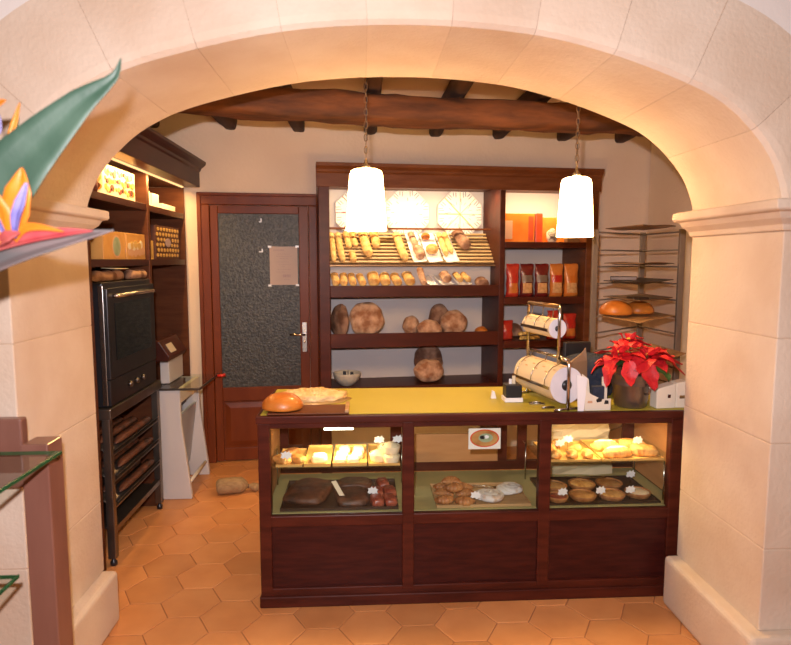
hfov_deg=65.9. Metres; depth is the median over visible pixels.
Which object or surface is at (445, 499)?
croissant
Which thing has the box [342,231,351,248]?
baguette
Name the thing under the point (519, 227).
gift box
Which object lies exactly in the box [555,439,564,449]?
price tag
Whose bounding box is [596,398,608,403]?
print
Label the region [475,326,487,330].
bread roll
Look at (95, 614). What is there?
baseboard
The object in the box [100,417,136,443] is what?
baguette
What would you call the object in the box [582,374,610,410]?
card holder
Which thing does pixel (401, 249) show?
baguette
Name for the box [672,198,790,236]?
trim
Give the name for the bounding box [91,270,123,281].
bread loaf
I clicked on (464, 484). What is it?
croissant
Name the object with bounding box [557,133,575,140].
ceiling beam
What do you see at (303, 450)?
tray
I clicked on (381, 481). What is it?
pastry
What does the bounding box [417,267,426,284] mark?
bread loaf
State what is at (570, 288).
bag
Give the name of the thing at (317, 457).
pastry
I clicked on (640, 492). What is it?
tart
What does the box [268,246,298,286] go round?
paper notice
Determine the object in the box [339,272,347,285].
bread loaf
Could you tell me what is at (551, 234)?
sweets
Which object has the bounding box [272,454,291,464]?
pastry
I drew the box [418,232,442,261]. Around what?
paper sleeve
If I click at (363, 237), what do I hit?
baguette
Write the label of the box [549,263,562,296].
bag
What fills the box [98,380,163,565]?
stand
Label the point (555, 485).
tart
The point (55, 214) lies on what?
trim
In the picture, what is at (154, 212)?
shelf
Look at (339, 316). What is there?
round loaf
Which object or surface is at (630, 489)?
price tag
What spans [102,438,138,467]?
baguette
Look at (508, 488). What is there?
pastry
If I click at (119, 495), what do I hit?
tray
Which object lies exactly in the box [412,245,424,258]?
bread roll
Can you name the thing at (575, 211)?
pendant lamp
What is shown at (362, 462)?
tray
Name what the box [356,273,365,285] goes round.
bread loaf
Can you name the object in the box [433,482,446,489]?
croissant
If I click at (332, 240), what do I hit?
baguette
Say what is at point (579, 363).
paper cone
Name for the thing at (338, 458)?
pastry
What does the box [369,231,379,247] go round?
baguette
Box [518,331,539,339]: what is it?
bread loaf
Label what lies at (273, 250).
print
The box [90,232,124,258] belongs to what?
gift box
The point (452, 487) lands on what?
croissant
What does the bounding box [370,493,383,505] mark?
pastry
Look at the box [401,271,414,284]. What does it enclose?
bread loaf
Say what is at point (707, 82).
arch
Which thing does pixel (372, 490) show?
price tag
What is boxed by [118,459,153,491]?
baguette
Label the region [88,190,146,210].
shelf
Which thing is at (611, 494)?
tart
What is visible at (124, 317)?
oven
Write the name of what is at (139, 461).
baguette
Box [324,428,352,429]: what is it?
lamp
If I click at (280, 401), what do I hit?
bun
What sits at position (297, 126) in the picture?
ceiling beam
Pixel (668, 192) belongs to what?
wall
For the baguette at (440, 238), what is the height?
0.196 m
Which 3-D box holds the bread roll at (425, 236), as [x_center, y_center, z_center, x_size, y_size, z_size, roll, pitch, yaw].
[0.237,-0.679,4.800,0.071,0.060,0.060,-1,6,-10]
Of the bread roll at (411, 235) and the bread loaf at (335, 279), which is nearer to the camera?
the bread loaf at (335, 279)
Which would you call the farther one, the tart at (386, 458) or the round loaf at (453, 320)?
the round loaf at (453, 320)
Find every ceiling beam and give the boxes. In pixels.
[149,121,159,127]
[178,87,644,136]
[212,116,236,129]
[277,84,304,131]
[364,77,382,134]
[429,79,473,136]
[492,91,551,138]
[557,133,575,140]
[615,134,635,142]
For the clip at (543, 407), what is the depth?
2.87 m
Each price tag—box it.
[281,451,291,464]
[367,486,377,493]
[374,436,383,442]
[393,435,401,442]
[471,491,480,503]
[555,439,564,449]
[558,487,567,497]
[563,435,572,446]
[596,486,605,494]
[625,485,634,498]
[626,470,634,477]
[633,436,642,443]
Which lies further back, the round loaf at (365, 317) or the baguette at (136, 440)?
the round loaf at (365, 317)
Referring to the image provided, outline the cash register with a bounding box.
[560,352,622,395]
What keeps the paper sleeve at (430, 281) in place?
in the shelving at (384, 358)
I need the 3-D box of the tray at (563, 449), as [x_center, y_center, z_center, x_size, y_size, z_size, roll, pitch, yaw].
[0.842,0.637,3.024,0.245,0.011,0.295,0,6,-3]
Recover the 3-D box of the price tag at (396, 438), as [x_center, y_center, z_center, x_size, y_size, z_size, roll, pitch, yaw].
[0.010,0.570,2.914,0.051,0.069,0.004,-1,6,-8]
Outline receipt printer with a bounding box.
[501,376,522,401]
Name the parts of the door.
pane, panel, handle, plate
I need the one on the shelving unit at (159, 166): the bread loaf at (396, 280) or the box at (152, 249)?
the box at (152, 249)
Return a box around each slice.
[617,438,645,447]
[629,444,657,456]
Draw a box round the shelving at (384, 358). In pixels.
[316,162,604,473]
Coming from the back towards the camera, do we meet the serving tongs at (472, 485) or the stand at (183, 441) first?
the stand at (183, 441)
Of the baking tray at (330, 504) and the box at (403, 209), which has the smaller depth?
the baking tray at (330, 504)
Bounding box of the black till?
[563,341,590,356]
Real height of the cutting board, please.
0.022 m
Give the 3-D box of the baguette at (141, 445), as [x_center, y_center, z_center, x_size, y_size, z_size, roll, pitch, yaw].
[-1.522,0.746,3.576,0.056,0.039,0.520,0,6,-3]
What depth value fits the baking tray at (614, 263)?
3.85 m
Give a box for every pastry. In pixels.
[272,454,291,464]
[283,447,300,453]
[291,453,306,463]
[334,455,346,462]
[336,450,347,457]
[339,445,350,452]
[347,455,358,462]
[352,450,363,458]
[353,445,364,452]
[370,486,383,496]
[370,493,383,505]
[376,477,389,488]
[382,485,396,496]
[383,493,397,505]
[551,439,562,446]
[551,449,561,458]
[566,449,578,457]
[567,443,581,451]
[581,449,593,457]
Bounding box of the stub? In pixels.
[490,390,495,398]
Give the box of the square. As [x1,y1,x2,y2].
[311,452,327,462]
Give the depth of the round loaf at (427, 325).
4.62 m
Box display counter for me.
[256,387,683,607]
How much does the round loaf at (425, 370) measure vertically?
0.183 m
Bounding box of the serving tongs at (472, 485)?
[472,485,495,488]
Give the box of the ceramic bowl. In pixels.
[333,370,360,385]
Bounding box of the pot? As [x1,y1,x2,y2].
[611,369,650,408]
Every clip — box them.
[529,401,544,404]
[540,406,555,408]
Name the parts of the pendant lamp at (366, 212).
chain, lamp shade, cord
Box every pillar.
[0,231,103,644]
[677,231,790,629]
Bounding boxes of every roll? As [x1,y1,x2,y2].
[407,232,417,245]
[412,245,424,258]
[421,232,429,239]
[426,244,437,253]
[439,270,451,282]
[474,276,488,284]
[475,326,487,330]
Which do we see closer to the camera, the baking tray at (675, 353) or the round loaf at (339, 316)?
the baking tray at (675, 353)
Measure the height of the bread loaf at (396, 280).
0.099 m
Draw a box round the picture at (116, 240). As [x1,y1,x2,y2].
[113,237,120,255]
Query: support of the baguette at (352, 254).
on the shelving at (384, 358)
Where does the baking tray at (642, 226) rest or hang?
on the rack
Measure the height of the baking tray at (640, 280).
0.023 m
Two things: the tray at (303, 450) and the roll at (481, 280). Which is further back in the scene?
the roll at (481, 280)
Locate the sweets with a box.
[546,229,556,241]
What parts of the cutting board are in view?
rail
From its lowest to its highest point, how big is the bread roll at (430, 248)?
0.082 m
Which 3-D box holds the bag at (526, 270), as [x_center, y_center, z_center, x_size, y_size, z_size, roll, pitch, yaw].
[1.022,-0.331,4.758,0.117,0.259,0.071,-1,6,-9]
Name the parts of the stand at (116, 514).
leg, leg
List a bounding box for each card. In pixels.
[331,480,344,495]
[468,428,500,448]
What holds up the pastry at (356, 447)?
on the tray at (362, 462)
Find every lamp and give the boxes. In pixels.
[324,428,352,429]
[346,77,386,231]
[556,106,593,237]
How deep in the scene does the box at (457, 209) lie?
4.91 m
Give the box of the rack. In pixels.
[589,229,685,467]
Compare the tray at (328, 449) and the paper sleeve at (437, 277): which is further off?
the paper sleeve at (437, 277)
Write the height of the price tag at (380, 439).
0.069 m
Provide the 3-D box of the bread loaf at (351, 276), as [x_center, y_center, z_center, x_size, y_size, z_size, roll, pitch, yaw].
[-0.327,-0.323,4.556,0.058,0.099,0.121,-2,6,-16]
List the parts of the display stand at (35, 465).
rail, post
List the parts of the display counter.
panel, panel, frame, panel, panel, panel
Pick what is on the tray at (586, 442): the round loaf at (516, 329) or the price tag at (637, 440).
the price tag at (637, 440)
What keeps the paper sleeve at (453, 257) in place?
on the shelving at (384, 358)
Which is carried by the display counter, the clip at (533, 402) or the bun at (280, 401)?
the clip at (533, 402)
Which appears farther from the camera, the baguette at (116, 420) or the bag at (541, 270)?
the bag at (541, 270)
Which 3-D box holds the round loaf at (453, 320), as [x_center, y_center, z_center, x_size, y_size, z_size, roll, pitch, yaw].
[0.458,0.004,4.752,0.224,0.205,0.099,-1,6,-8]
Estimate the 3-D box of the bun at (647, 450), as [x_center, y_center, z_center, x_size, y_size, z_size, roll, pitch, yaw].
[1.206,0.620,2.969,0.130,0.047,0.080,1,6,9]
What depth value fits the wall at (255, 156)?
4.88 m
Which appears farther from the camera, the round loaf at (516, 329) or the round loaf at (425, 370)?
the round loaf at (516, 329)
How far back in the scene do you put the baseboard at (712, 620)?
2.51 m
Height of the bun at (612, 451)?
0.052 m
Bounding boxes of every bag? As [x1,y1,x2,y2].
[216,477,258,494]
[503,320,512,339]
[505,263,518,296]
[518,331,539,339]
[519,263,533,296]
[534,263,548,296]
[546,310,557,338]
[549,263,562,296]
[562,313,575,338]
[563,263,577,295]
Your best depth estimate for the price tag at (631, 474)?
3.09 m
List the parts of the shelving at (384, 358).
panel, rail, shelf, shelf, shelf, panel, cornice, shelf, shelf, shelf, shelf, panel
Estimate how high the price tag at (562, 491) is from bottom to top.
0.069 m
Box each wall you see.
[0,0,790,34]
[152,113,650,460]
[643,142,692,384]
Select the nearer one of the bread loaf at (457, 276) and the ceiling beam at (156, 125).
the ceiling beam at (156, 125)
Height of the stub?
0.040 m
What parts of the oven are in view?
trim, oven door, control panel, door handle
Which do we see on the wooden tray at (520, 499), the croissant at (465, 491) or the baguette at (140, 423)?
the croissant at (465, 491)
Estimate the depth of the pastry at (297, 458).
2.85 m
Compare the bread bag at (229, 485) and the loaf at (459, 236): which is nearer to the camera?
the bread bag at (229, 485)
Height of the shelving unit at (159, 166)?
2.325 m
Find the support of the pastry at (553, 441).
on the tray at (563, 449)
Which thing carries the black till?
on the display counter
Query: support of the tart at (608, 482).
on the baking tray at (627, 481)
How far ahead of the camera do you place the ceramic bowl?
4.61 m
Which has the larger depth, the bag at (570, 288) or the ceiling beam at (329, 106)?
the bag at (570, 288)
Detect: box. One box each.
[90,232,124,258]
[97,164,134,200]
[124,233,144,258]
[150,193,158,206]
[150,225,178,258]
[151,241,153,258]
[159,203,174,211]
[335,191,369,235]
[385,191,428,232]
[437,191,481,236]
[505,213,534,241]
[534,213,542,241]
[542,217,564,241]
[564,237,578,241]
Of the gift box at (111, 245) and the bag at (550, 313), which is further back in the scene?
the bag at (550, 313)
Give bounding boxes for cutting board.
[267,401,349,414]
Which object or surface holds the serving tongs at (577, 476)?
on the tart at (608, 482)
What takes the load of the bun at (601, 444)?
on the tray at (586, 442)
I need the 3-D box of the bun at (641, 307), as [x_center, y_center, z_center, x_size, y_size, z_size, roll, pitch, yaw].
[1.582,-0.098,3.954,0.185,0.083,0.156,0,6,-3]
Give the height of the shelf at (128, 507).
0.030 m
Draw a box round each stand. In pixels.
[0,417,72,644]
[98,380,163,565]
[155,334,225,498]
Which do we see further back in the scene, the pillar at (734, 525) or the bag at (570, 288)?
the bag at (570, 288)
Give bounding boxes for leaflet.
[577,375,586,410]
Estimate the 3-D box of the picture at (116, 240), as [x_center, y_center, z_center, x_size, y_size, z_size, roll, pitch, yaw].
[-1.538,-0.419,3.366,0.001,0.104,0.104,0,6,-3]
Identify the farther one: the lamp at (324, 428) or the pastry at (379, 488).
the pastry at (379, 488)
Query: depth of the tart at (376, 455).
2.86 m
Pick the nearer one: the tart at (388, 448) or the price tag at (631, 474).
the tart at (388, 448)
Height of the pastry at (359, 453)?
0.029 m
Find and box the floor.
[102,445,700,644]
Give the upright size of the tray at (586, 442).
0.011 m
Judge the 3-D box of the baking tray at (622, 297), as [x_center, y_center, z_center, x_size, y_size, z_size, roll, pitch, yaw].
[1.612,-0.164,4.029,0.344,0.023,0.889,5,8,42]
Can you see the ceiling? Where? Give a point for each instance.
(410, 86)
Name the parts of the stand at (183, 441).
lid, panel, rail, panel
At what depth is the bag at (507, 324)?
4.81 m
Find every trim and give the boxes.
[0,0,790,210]
[27,197,108,230]
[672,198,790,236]
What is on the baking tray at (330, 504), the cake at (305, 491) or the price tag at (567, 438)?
the cake at (305, 491)
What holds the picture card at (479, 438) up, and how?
attached to the display counter
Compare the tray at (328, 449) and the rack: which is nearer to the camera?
the tray at (328, 449)
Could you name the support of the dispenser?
on the display counter
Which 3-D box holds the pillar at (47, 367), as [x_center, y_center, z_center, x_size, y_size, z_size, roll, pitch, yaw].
[-1.452,0.405,2.322,0.360,1.520,0.590,0,6,-3]
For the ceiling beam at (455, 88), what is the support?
attached to the ceiling
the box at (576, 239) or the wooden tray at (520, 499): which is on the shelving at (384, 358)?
the box at (576, 239)
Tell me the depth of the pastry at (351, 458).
2.83 m
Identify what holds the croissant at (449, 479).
on the croissant at (441, 491)
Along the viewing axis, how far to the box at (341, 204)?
4.76 m
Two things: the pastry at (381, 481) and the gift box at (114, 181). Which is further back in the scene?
the gift box at (114, 181)
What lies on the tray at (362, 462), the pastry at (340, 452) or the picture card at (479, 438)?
the pastry at (340, 452)
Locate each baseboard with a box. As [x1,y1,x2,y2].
[71,571,118,644]
[663,556,790,644]
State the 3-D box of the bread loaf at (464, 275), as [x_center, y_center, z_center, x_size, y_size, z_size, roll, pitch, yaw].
[0.534,-0.350,4.677,0.054,0.077,0.111,-3,7,-29]
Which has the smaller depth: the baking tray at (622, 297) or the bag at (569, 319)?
the baking tray at (622, 297)
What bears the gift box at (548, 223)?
on the shelving at (384, 358)
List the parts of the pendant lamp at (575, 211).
lamp shade, cord, chain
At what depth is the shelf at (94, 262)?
3.38 m
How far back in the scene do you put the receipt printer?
2.98 m
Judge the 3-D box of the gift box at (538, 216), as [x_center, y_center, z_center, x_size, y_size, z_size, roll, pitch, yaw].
[1.113,-0.741,4.792,0.055,0.225,0.080,-1,6,-9]
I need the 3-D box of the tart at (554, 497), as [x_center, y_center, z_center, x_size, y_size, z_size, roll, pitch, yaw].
[0.785,0.845,2.954,0.103,0.028,0.103,0,6,-3]
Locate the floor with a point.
(188, 571)
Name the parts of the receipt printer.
casing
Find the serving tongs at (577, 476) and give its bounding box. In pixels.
[577,476,605,477]
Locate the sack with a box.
[551,424,611,474]
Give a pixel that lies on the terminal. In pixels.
(671, 394)
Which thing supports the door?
in the wall at (255, 156)
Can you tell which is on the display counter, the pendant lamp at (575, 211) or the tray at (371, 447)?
the tray at (371, 447)
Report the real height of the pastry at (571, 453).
0.039 m
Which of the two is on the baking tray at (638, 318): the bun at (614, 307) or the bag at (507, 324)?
the bun at (614, 307)
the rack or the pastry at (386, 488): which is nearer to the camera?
the pastry at (386, 488)
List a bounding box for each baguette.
[99,417,122,434]
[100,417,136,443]
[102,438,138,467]
[102,460,140,491]
[114,416,150,443]
[117,437,152,466]
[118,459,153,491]
[330,232,335,262]
[335,232,344,262]
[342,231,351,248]
[349,231,357,246]
[349,250,355,262]
[358,232,372,257]
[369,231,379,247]
[392,232,408,261]
[436,232,447,255]
[442,232,453,253]
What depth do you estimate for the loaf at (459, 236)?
4.77 m
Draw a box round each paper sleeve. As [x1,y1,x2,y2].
[405,233,426,261]
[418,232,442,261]
[425,275,437,284]
[433,274,453,284]
[434,232,459,261]
[451,275,471,284]
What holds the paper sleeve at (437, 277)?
in the shelving at (384, 358)
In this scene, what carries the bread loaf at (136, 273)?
on the oven
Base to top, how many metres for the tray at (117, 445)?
0.030 m
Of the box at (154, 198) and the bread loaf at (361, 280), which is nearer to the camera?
the box at (154, 198)
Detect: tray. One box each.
[100,416,158,450]
[101,437,160,476]
[102,459,160,502]
[276,448,306,466]
[280,478,398,511]
[304,445,332,466]
[333,444,366,465]
[368,443,399,465]
[430,482,530,507]
[530,475,660,505]
[533,441,600,461]
[580,439,663,460]
[601,312,674,322]
[603,293,672,301]
[604,262,673,264]
[604,277,672,284]
[605,224,675,230]
[625,343,685,357]
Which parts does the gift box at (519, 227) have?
printed panel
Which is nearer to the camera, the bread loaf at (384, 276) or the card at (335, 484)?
the card at (335, 484)
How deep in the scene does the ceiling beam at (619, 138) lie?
5.02 m
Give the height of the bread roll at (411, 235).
0.121 m
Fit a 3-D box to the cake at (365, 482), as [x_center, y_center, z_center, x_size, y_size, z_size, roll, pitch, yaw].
[-0.211,0.822,3.124,0.182,0.040,0.126,0,6,-3]
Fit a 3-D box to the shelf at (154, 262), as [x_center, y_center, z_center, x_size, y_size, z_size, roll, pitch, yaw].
[-1.733,-0.418,4.233,0.326,0.038,0.755,0,6,-3]
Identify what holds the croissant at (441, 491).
on the wooden tray at (520, 499)
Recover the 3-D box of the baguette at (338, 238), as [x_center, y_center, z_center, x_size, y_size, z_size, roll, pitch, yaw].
[-0.423,-0.573,4.633,0.053,0.238,0.246,-2,6,-16]
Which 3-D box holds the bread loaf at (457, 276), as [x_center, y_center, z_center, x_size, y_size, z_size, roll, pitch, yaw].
[0.475,-0.349,4.669,0.053,0.077,0.111,-3,7,-27]
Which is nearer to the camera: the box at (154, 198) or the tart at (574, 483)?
the tart at (574, 483)
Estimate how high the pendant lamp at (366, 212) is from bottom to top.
0.977 m
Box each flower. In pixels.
[0,58,120,270]
[0,99,19,133]
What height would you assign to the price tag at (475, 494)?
0.069 m
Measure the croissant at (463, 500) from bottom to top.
0.042 m
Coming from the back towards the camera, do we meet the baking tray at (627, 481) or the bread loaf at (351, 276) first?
the bread loaf at (351, 276)
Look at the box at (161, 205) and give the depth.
4.32 m
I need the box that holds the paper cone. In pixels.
[570,348,586,400]
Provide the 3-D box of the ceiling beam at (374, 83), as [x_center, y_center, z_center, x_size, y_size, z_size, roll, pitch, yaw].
[-0.134,-1.426,3.670,0.106,0.143,2.276,0,6,-3]
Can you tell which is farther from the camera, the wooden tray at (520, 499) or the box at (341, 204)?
the box at (341, 204)
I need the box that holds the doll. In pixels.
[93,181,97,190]
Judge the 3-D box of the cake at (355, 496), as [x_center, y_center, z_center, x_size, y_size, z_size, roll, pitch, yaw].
[-0.213,0.838,2.955,0.160,0.042,0.209,-1,6,-9]
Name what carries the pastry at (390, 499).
on the baking tray at (330, 504)
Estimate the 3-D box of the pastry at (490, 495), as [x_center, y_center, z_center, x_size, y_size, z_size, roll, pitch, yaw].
[0.452,0.836,2.957,0.149,0.039,0.142,0,6,-3]
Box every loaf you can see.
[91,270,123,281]
[123,269,146,278]
[284,387,350,404]
[330,272,339,285]
[331,304,348,333]
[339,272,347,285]
[347,273,356,285]
[349,302,384,333]
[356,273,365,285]
[367,271,379,285]
[379,272,389,285]
[390,272,401,284]
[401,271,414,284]
[402,315,418,332]
[413,359,443,381]
[414,346,442,365]
[416,319,441,331]
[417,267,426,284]
[428,304,447,331]
[440,310,466,331]
[451,230,470,249]
[452,272,462,281]
[460,272,470,281]
[512,323,522,335]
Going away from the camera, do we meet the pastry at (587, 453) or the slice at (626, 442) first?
the pastry at (587, 453)
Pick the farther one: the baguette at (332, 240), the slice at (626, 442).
the baguette at (332, 240)
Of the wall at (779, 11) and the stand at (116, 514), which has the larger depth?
the stand at (116, 514)
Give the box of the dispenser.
[512,301,580,410]
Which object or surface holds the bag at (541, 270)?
on the shelving at (384, 358)
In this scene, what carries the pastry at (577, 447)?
on the tray at (563, 449)
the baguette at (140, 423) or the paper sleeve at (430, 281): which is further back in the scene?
the paper sleeve at (430, 281)
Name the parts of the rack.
post, post, post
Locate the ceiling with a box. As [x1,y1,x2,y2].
[291,77,564,102]
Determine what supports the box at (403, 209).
on the shelving at (384, 358)
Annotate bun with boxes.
[262,392,302,411]
[590,439,618,450]
[599,300,632,315]
[602,446,631,457]
[629,301,653,313]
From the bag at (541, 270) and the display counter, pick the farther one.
the bag at (541, 270)
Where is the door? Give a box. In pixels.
[196,192,319,462]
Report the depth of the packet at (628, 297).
3.77 m
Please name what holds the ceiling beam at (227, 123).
attached to the ceiling
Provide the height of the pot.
0.162 m
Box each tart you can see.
[369,449,383,462]
[381,441,399,454]
[382,454,399,462]
[550,480,566,491]
[550,491,568,502]
[568,478,595,490]
[568,488,596,501]
[595,477,622,488]
[598,488,625,501]
[624,486,650,498]
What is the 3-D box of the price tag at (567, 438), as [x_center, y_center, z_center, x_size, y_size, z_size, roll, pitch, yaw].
[0.856,0.591,3.028,0.051,0.069,0.004,1,6,11]
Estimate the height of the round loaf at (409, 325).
0.154 m
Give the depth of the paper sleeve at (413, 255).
4.72 m
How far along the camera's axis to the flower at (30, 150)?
1.27 m
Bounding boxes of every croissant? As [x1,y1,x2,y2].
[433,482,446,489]
[434,487,453,495]
[434,494,453,504]
[441,476,460,483]
[443,482,462,491]
[454,496,474,505]
[455,487,473,496]
[461,482,473,488]
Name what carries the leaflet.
on the display counter
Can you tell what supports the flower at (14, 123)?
in the glass vase
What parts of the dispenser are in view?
post, wire arm, wire arm, post, post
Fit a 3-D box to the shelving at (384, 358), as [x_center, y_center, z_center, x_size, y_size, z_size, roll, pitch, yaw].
[0.473,-0.032,4.803,2.167,2.285,0.505,-1,6,-9]
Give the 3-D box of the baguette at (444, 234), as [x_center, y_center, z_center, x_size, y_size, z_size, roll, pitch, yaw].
[0.409,-0.627,4.795,0.045,0.176,0.182,-2,6,-17]
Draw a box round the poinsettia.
[591,332,684,390]
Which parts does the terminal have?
casing, casing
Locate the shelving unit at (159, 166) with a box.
[87,127,205,570]
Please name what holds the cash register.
on the display counter
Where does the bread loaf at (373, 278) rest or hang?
in the shelving at (384, 358)
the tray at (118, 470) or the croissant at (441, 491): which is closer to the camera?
the croissant at (441, 491)
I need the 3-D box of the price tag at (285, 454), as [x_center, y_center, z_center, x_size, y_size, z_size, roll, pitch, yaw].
[-0.501,0.622,2.800,0.051,0.069,0.004,0,6,-3]
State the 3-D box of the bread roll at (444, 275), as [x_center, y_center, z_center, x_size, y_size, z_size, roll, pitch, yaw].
[0.379,-0.351,4.652,0.083,0.090,0.108,-2,6,-21]
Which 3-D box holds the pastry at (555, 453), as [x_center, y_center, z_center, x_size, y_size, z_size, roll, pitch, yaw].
[0.770,0.629,2.926,0.058,0.039,0.083,2,6,18]
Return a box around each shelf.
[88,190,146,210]
[91,259,148,266]
[103,480,159,529]
[149,205,183,218]
[152,260,184,265]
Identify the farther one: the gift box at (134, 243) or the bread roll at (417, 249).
the bread roll at (417, 249)
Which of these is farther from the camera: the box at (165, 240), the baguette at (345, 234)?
the baguette at (345, 234)
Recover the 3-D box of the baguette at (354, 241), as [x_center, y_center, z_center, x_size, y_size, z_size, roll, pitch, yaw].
[-0.324,-0.643,4.704,0.047,0.122,0.127,-2,6,-21]
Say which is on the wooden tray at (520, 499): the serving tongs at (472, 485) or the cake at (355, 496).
the serving tongs at (472, 485)
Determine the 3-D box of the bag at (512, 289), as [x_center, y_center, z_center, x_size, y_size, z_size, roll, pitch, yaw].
[0.907,-0.329,4.739,0.110,0.259,0.071,-1,6,-9]
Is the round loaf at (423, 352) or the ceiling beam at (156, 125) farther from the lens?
the round loaf at (423, 352)
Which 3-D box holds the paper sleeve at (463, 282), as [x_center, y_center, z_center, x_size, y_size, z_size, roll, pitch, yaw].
[0.502,-0.331,4.682,0.124,0.079,0.143,-3,7,-26]
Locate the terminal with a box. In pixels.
[650,379,685,408]
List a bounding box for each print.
[273,250,291,279]
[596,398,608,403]
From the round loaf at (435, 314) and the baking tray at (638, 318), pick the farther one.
the round loaf at (435, 314)
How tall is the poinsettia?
0.250 m
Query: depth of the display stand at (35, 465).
1.97 m
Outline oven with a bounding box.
[92,279,156,406]
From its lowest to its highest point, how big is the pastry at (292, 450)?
0.031 m
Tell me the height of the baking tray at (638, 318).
0.019 m
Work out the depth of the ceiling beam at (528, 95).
3.93 m
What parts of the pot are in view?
handle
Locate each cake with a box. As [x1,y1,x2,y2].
[282,477,333,504]
[334,486,368,506]
[337,477,371,489]
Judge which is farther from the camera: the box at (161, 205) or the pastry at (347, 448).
the box at (161, 205)
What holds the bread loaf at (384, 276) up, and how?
in the shelving at (384, 358)
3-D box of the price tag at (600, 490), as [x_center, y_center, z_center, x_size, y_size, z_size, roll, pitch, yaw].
[0.983,0.816,2.922,0.051,0.069,0.004,-1,6,-8]
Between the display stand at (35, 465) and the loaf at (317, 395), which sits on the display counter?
the loaf at (317, 395)

